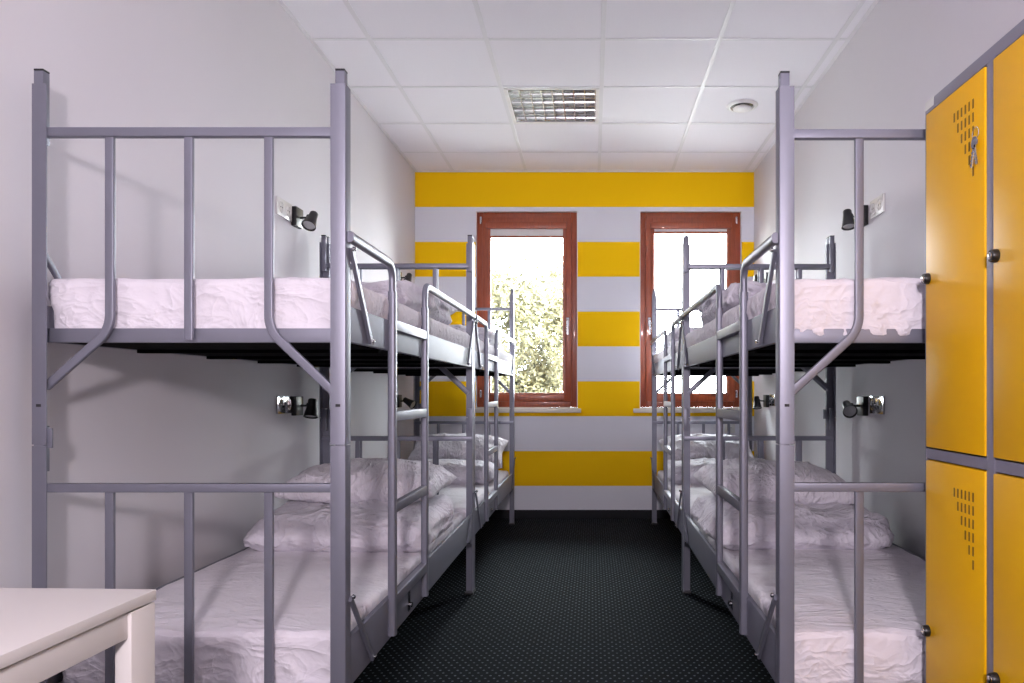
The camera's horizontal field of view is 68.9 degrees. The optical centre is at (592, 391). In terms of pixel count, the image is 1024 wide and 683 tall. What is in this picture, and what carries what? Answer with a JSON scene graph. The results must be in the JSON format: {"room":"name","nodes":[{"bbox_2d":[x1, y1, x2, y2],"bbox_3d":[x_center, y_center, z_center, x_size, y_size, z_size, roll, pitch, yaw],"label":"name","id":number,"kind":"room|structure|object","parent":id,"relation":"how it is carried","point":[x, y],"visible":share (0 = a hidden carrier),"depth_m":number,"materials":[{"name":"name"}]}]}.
{"room":"dormitory","nodes":[
{"label":"dormitory","id":0,"kind":"room"},
{"bbox_2d":[0,0,414,682],"bbox_3d":[-1.621,-0.539,2.400,0.320,3.159,8.040,0,0,0],"label":"wall","id":1,"kind":"structure","parent":0,"point":[121,415],"depth_m":2.51,"materials":[{"name":"paint"}]},
{"bbox_2d":[276,196,291,221],"bbox_3d":[-1.454,-0.863,3.500,0.013,0.084,0.164,0,0,0],"label":"wall socket","id":2,"kind":"object","parent":1,"relation":"attached to","point":[283,208],"visible":1,"depth_m":3.48,"materials":[{"name":"white plastic"}]},
{"bbox_2d":[279,201,284,212],"bbox_3d":[-1.450,-0.863,3.460,0.004,0.052,0.052,0,0,0],"label":"outlet","id":3,"kind":"object","parent":2,"relation":"attached to","point":[281,203],"depth_m":3.46,"materials":[{"name":"white plastic"}]},
{"bbox_2d":[286,206,291,216],"bbox_3d":[-1.450,-0.863,3.540,0.004,0.052,0.052,0,0,0],"label":"outlet","id":4,"kind":"object","parent":2,"relation":"attached to","point":[288,208],"depth_m":3.54,"materials":[{"name":"white plastic"}]},
{"bbox_2d":[276,396,291,413],"bbox_3d":[-1.454,0.060,3.500,0.013,0.084,0.164,0,0,0],"label":"wall socket","id":5,"kind":"object","parent":1,"relation":"attached to","point":[283,403],"visible":1,"depth_m":3.48,"materials":[{"name":"metal"}]},
{"bbox_2d":[279,399,284,409],"bbox_3d":[-1.450,0.060,3.460,0.004,0.052,0.052,0,0,0],"label":"outlet","id":6,"kind":"object","parent":5,"relation":"attached to","point":[281,401],"depth_m":3.46,"materials":[{"name":"black plastic"}]},
{"bbox_2d":[286,399,291,409],"bbox_3d":[-1.450,0.060,3.540,0.004,0.052,0.052,0,0,0],"label":"outlet","id":7,"kind":"object","parent":5,"relation":"attached to","point":[288,401],"depth_m":3.54,"materials":[{"name":"black plastic"}]},
{"bbox_2d":[291,396,317,418],"bbox_3d":[-1.401,0.077,3.633,0.119,0.112,0.093,0,0,0],"label":"reading lamp","id":8,"kind":"object","parent":1,"relation":"attached to","point":[311,412],"visible":1,"depth_m":3.61,"materials":[{"name":"black plastic"}]},
{"bbox_2d":[291,206,317,230],"bbox_3d":[-1.404,-0.845,3.629,0.114,0.114,0.102,0,0,0],"label":"reading lamp","id":9,"kind":"object","parent":1,"relation":"attached to","point":[309,222],"visible":1,"depth_m":3.61,"materials":[{"name":"black plastic"}]},
{"bbox_2d":[400,272,411,281],"bbox_3d":[-1.404,-0.845,5.534,0.114,0.114,0.102,0,0,0],"label":"reading lamp","id":10,"kind":"object","parent":1,"relation":"attached to","point":[408,277],"visible":0.49,"depth_m":5.53,"materials":[{"name":"black plastic"}]},
{"bbox_2d":[397,395,416,408],"bbox_3d":[-1.389,0.074,5.538,0.145,0.107,0.094,0,0,0],"label":"reading lamp","id":11,"kind":"object","parent":1,"relation":"attached to","point":[411,404],"visible":0.96,"depth_m":5.52,"materials":[{"name":"black plastic"}]},
{"bbox_2d":[353,519,774,682],"bbox_3d":[-0.066,1.140,2.400,3.431,0.200,8.040,0,0,0],"label":"floor","id":12,"kind":"structure","parent":0,"point":[553,600],"depth_m":3.45,"materials":[{"name":"carpet"}]},
{"bbox_2d":[0,588,155,682],"bbox_3d":[-1.050,0.668,0.745,0.764,0.744,0.764,0,0,2],"label":"side table","id":13,"kind":"object","parent":12,"relation":"on","point":[45,632],"visible":1,"depth_m":1.00,"materials":[{"name":"paint"}]},
{"bbox_2d":[32,68,475,682],"bbox_3d":[-0.999,0.117,2.838,0.802,1.847,1.992,0,0,0],"label":"bunk bed","id":14,"kind":"object","parent":12,"relation":"on","point":[355,338],"visible":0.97,"depth_m":1.85,"materials":[{"name":"grey paint"}]},
{"bbox_2d":[47,277,469,347],"bbox_3d":[-1.006,-0.220,2.838,0.785,0.173,1.926,0,0,0],"label":"mattress","id":15,"kind":"object","parent":14,"relation":"on","point":[298,302],"visible":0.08,"depth_m":1.88,"materials":[{"name":"white fabric"}]},
{"bbox_2d":[351,280,453,324],"bbox_3d":[-0.989,-0.381,3.003,0.759,0.166,0.960,0,0,0],"label":"duvet","id":16,"kind":"object","parent":15,"relation":"on","point":[409,294],"visible":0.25,"depth_m":2.74,"materials":[{"name":"white fabric"}]},
{"bbox_2d":[445,295,457,313],"bbox_3d":[-0.996,-0.414,3.590,0.660,0.207,0.390,0,0,-2],"label":"pillow","id":17,"kind":"object","parent":15,"relation":"on","point":[453,310],"visible":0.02,"depth_m":3.65,"materials":[{"name":"white fabric"}]},
{"bbox_2d":[63,513,464,682],"bbox_3d":[-1.006,0.674,2.838,0.723,0.156,1.922,0,0,0],"label":"mattress","id":18,"kind":"object","parent":14,"relation":"on","point":[228,593],"visible":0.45,"depth_m":2.01,"materials":[{"name":"white fabric"}]},
{"bbox_2d":[244,493,455,551],"bbox_3d":[-0.964,0.524,3.099,0.737,0.175,0.714,0,0,-1],"label":"duvet","id":19,"kind":"object","parent":18,"relation":"on","point":[298,525],"visible":0.57,"depth_m":2.78,"materials":[{"name":"white fabric"}]},
{"bbox_2d":[274,458,456,503],"bbox_3d":[-0.961,0.384,3.200,0.660,0.182,0.439,0,0,2],"label":"pillow","id":20,"kind":"object","parent":19,"relation":"on","point":[369,476],"visible":0.64,"depth_m":3.03,"materials":[{"name":"white fabric"}]},
{"bbox_2d":[327,237,515,591],"bbox_3d":[-0.999,0.117,4.835,0.802,1.847,1.992,0,0,0],"label":"bunk bed","id":21,"kind":"object","parent":12,"relation":"on","point":[486,365],"visible":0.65,"depth_m":4.68,"materials":[{"name":"metal"}]},
{"bbox_2d":[439,471,508,517],"bbox_3d":[-1.006,0.674,4.835,0.721,0.156,1.920,0,0,0],"label":"mattress","id":22,"kind":"object","parent":21,"relation":"on","point":[457,492],"visible":0.06,"depth_m":4.51,"materials":[{"name":"white fabric"}]},
{"bbox_2d":[414,458,493,484],"bbox_3d":[-0.964,0.531,5.026,0.660,0.157,0.485,0,0,-1],"label":"duvet","id":23,"kind":"object","parent":22,"relation":"on","point":[456,466],"visible":0.42,"depth_m":4.85,"materials":[{"name":"white fabric"}]},
{"bbox_2d":[408,433,507,468],"bbox_3d":[-0.986,0.432,5.420,0.700,0.259,0.385,0,0,0],"label":"pillow","id":24,"kind":"object","parent":22,"relation":"on","point":[447,449],"visible":0.36,"depth_m":5.30,"materials":[{"name":"white fabric"}]},
{"bbox_2d":[475,338,512,362],"bbox_3d":[-1.006,-0.221,4.835,0.785,0.174,1.921,0,0,0],"label":"mattress","id":25,"kind":"object","parent":21,"relation":"on","point":[502,355],"visible":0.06,"depth_m":4.67,"materials":[{"name":"white fabric"}]},
{"bbox_2d":[448,323,498,345],"bbox_3d":[-0.986,-0.368,4.901,0.726,0.149,0.535,0,0,-1],"label":"duvet","id":26,"kind":"object","parent":25,"relation":"on","point":[491,334],"visible":0.11,"depth_m":4.69,"materials":[{"name":"white fabric"}]},
{"bbox_2d":[650,237,828,589],"bbox_3d":[0.853,0.117,4.851,0.802,1.847,1.992,0,0,0],"label":"bunk bed","id":27,"kind":"object","parent":12,"relation":"on","point":[671,365],"visible":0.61,"depth_m":4.69,"materials":[{"name":"metal"}]},
{"bbox_2d":[653,339,681,362],"bbox_3d":[0.860,-0.221,4.835,0.786,0.173,1.918,0,0,0],"label":"mattress","id":28,"kind":"object","parent":27,"relation":"on","point":[658,357],"visible":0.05,"depth_m":4.69,"materials":[{"name":"white fabric"}]},
{"bbox_2d":[667,327,698,346],"bbox_3d":[0.845,-0.367,4.896,0.734,0.146,0.554,0,0,1],"label":"duvet","id":29,"kind":"object","parent":28,"relation":"on","point":[691,328],"visible":0.03,"depth_m":4.68,"materials":[{"name":"white fabric"}]},
{"bbox_2d":[657,470,711,519],"bbox_3d":[0.860,0.674,4.835,0.721,0.156,1.925,0,0,0],"label":"mattress","id":30,"kind":"object","parent":27,"relation":"on","point":[696,490],"visible":0.06,"depth_m":4.55,"materials":[{"name":"white fabric"}]},
{"bbox_2d":[667,459,738,483],"bbox_3d":[0.817,0.535,5.038,0.656,0.150,0.462,0,0,1],"label":"duvet","id":31,"kind":"object","parent":30,"relation":"on","point":[695,465],"visible":0.24,"depth_m":4.87,"materials":[{"name":"white fabric"}]},
{"bbox_2d":[659,433,754,461],"bbox_3d":[0.840,0.432,5.420,0.680,0.254,0.384,0,0,0],"label":"pillow","id":32,"kind":"object","parent":30,"relation":"on","point":[699,450],"visible":0.3,"depth_m":5.28,"materials":[{"name":"white fabric"}]},
{"bbox_2d":[680,71,924,682],"bbox_3d":[0.853,0.117,2.852,0.802,1.847,1.992,0,0,0],"label":"bunk bed","id":33,"kind":"object","parent":12,"relation":"on","point":[769,339],"visible":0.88,"depth_m":1.93,"materials":[{"name":"grey paint"}]},
{"bbox_2d":[685,276,924,348],"bbox_3d":[0.860,-0.220,2.838,0.786,0.173,1.924,0,0,0],"label":"mattress","id":34,"kind":"object","parent":33,"relation":"on","point":[891,305],"visible":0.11,"depth_m":1.88,"materials":[{"name":"white fabric"}]},
{"bbox_2d":[697,294,715,312],"bbox_3d":[0.850,-0.413,3.600,0.660,0.208,0.390,0,0,2],"label":"pillow","id":35,"kind":"object","parent":34,"relation":"on","point":[700,308],"visible":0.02,"depth_m":3.67,"materials":[{"name":"white fabric"}]},
{"bbox_2d":[699,277,841,324],"bbox_3d":[0.854,-0.378,3.019,0.758,0.160,0.942,0,0,0],"label":"duvet","id":36,"kind":"object","parent":34,"relation":"on","point":[730,297],"visible":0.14,"depth_m":2.68,"materials":[{"name":"white fabric"}]},
{"bbox_2d":[692,518,924,682],"bbox_3d":[0.860,0.673,2.838,0.724,0.158,1.923,0,0,0],"label":"mattress","id":37,"kind":"object","parent":33,"relation":"on","point":[894,578],"visible":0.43,"depth_m":2.07,"materials":[{"name":"white fabric"}]},
{"bbox_2d":[688,493,895,549],"bbox_3d":[0.809,0.522,3.168,0.746,0.180,0.762,0,0,1],"label":"duvet","id":38,"kind":"object","parent":37,"relation":"on","point":[830,525],"visible":0.55,"depth_m":2.83,"materials":[{"name":"white fabric"}]},
{"bbox_2d":[693,459,853,504],"bbox_3d":[0.790,0.395,3.260,0.620,0.201,0.500,0,0,-3],"label":"pillow","id":39,"kind":"object","parent":38,"relation":"on","point":[761,473],"visible":0.5,"depth_m":3.06,"materials":[{"name":"white fabric"}]},
{"bbox_2d":[921,19,1023,682],"bbox_3d":[1.064,0.165,1.376,0.528,1.751,0.900,0,0,0],"label":"locker","id":40,"kind":"object","parent":12,"relation":"on","point":[973,277],"visible":1,"depth_m":1.58,"materials":[{"name":"yellow metal"}]},
{"bbox_2d":[970,126,978,167],"bbox_3d":[0.809,-0.520,1.573,0.006,0.083,0.038,0,0,0],"label":"bunch","id":41,"kind":"object","parent":40,"relation":"hanging from","point":[974,141],"visible":1,"depth_m":1.56,"materials":[{"name":"metal"}]},
{"bbox_2d":[277,0,878,171],"bbox_3d":[-0.066,-1.824,2.400,2.791,0.020,7.400,0,0,0],"label":"ceiling","id":42,"kind":"structure","parent":0,"point":[413,63],"depth_m":4.18,"materials":[{"name":"tile"}]},
{"bbox_2d":[503,88,598,122],"bbox_3d":[-0.246,-1.861,4.717,0.576,0.095,0.576,0,0,0],"label":"ceiling light","id":43,"kind":"object","parent":42,"relation":"attached to","point":[526,105],"visible":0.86,"depth_m":4.71,"materials":[{"name":"white paint"}]},
{"bbox_2d":[726,99,757,112],"bbox_3d":[0.950,-1.800,4.700,0.200,0.037,0.200,0,0,0],"label":"ceiling vent","id":44,"kind":"object","parent":42,"relation":"in","point":[743,105],"visible":1,"depth_m":4.67,"materials":[{"name":"white paint"}]},
{"bbox_2d":[415,172,753,509],"bbox_3d":[-0.066,-0.539,6.260,2.791,3.159,0.320,0,0,0],"label":"wall","id":45,"kind":"structure","parent":0,"point":[597,457],"depth_m":6.10,"materials":[{"name":"paint"}]},
{"bbox_2d":[475,211,580,412],"bbox_3d":[-0.554,-0.660,6.242,0.921,1.661,0.356,0,0,0],"label":"window","id":46,"kind":"structure","parent":45,"relation":"in","point":[489,224],"depth_m":6.11,"materials":[{"name":"brown wood"}]},
{"bbox_2d":[489,510,670,518],"bbox_3d":[-0.066,1.005,6.094,2.791,0.070,0.012,0,0,0],"label":"baseboard","id":47,"kind":"structure","parent":45,"relation":"attached to","point":[497,514],"depth_m":6.09,"materials":[{"name":"carpet"}]},
{"bbox_2d":[633,211,741,412],"bbox_3d":[0.795,-0.660,6.242,0.921,1.661,0.356,0,0,0],"label":"window","id":48,"kind":"structure","parent":45,"relation":"in","point":[729,223],"depth_m":6.11,"materials":[{"name":"brown wood"}]},
{"bbox_2d":[725,424,734,432],"bbox_3d":[1.130,0.295,6.093,0.084,0.084,0.013,0,0,0],"label":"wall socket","id":49,"kind":"object","parent":45,"relation":"attached to","point":[732,426],"visible":0.52,"depth_m":6.09,"materials":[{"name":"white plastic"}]},
{"bbox_2d":[754,0,1023,558],"bbox_3d":[1.490,-0.539,2.400,0.320,3.159,8.040,0,0,0],"label":"wall","id":50,"kind":"structure","parent":0,"point":[904,53],"depth_m":3.45,"materials":[{"name":"paint"}]},
{"bbox_2d":[753,395,768,408],"bbox_3d":[1.270,0.077,5.618,0.119,0.112,0.093,0,0,0],"label":"reading lamp","id":51,"kind":"object","parent":50,"relation":"attached to","point":[756,404],"visible":1,"depth_m":5.60,"materials":[{"name":"black plastic"}]},
{"bbox_2d":[753,272,768,280],"bbox_3d":[1.270,-0.846,5.618,0.119,0.112,0.093,0,0,0],"label":"reading lamp","id":52,"kind":"object","parent":50,"relation":"attached to","point":[766,273],"visible":0.12,"depth_m":5.60,"materials":[{"name":"silver plastic"}]},
{"bbox_2d":[769,394,775,405],"bbox_3d":[1.323,0.060,5.455,0.013,0.084,0.164,0,0,0],"label":"wall socket","id":53,"kind":"object","parent":50,"relation":"attached to","point":[772,397],"visible":1,"depth_m":5.43,"materials":[{"name":"metal"}]},
{"bbox_2d":[841,205,867,230],"bbox_3d":[1.270,-0.846,3.613,0.119,0.112,0.093,0,0,0],"label":"reading lamp","id":54,"kind":"object","parent":50,"relation":"attached to","point":[848,218],"visible":0.77,"depth_m":3.59,"materials":[{"name":"black plastic"}]},
{"bbox_2d":[842,396,867,417],"bbox_3d":[1.268,0.074,3.607,0.123,0.105,0.105,0,0,0],"label":"reading lamp","id":55,"kind":"object","parent":50,"relation":"attached to","point":[850,410],"visible":1,"depth_m":3.58,"materials":[{"name":"black plastic"}]},
{"bbox_2d":[870,193,884,219],"bbox_3d":[1.323,-0.863,3.450,0.013,0.084,0.164,0,0,0],"label":"wall socket","id":56,"kind":"object","parent":50,"relation":"attached to","point":[877,206],"visible":1,"depth_m":3.43,"materials":[{"name":"white plastic"}]},
{"bbox_2d":[870,203,874,213],"bbox_3d":[1.319,-0.863,3.490,0.004,0.052,0.052,0,0,0],"label":"outlet","id":57,"kind":"object","parent":56,"relation":"attached to","point":[872,205],"depth_m":3.49,"materials":[{"name":"white plastic"}]},
{"bbox_2d":[877,199,881,209],"bbox_3d":[1.319,-0.863,3.410,0.004,0.052,0.052,0,0,0],"label":"outlet","id":58,"kind":"object","parent":56,"relation":"attached to","point":[879,201],"depth_m":3.41,"materials":[{"name":"white plastic"}]},
{"bbox_2d":[870,396,884,413],"bbox_3d":[1.323,0.060,3.450,0.013,0.084,0.164,0,0,0],"label":"wall socket","id":59,"kind":"object","parent":50,"relation":"attached to","point":[877,403],"visible":1,"depth_m":3.43,"materials":[{"name":"metal"}]},
{"bbox_2d":[870,399,874,409],"bbox_3d":[1.319,0.060,3.490,0.004,0.052,0.052,0,0,0],"label":"outlet","id":60,"kind":"object","parent":59,"relation":"attached to","point":[872,401],"depth_m":3.49,"materials":[{"name":"black plastic"}]},
{"bbox_2d":[877,399,881,410],"bbox_3d":[1.319,0.060,3.410,0.004,0.052,0.052,0,0,0],"label":"outlet","id":61,"kind":"object","parent":59,"relation":"attached to","point":[879,401],"depth_m":3.41,"materials":[{"name":"black plastic"}]},
{"label":"outside","id":62,"kind":"structure","parent":0,"visible":0},
{"bbox_3d":[0.000,4.140,48.460,80.000,0.200,83.080,0,0,0],"label":"ground","id":63,"kind":"structure","parent":62,"visible":0},
{"bbox_2d":[492,252,562,392],"bbox_3d":[-1.468,1.020,10.198,3.094,6.040,2.154,0,0,-2],"label":"tree","id":64,"kind":"object","parent":63,"relation":"on","point":[540,374],"visible":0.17,"depth_m":9.94,"materials":[{"name":"green plant"}]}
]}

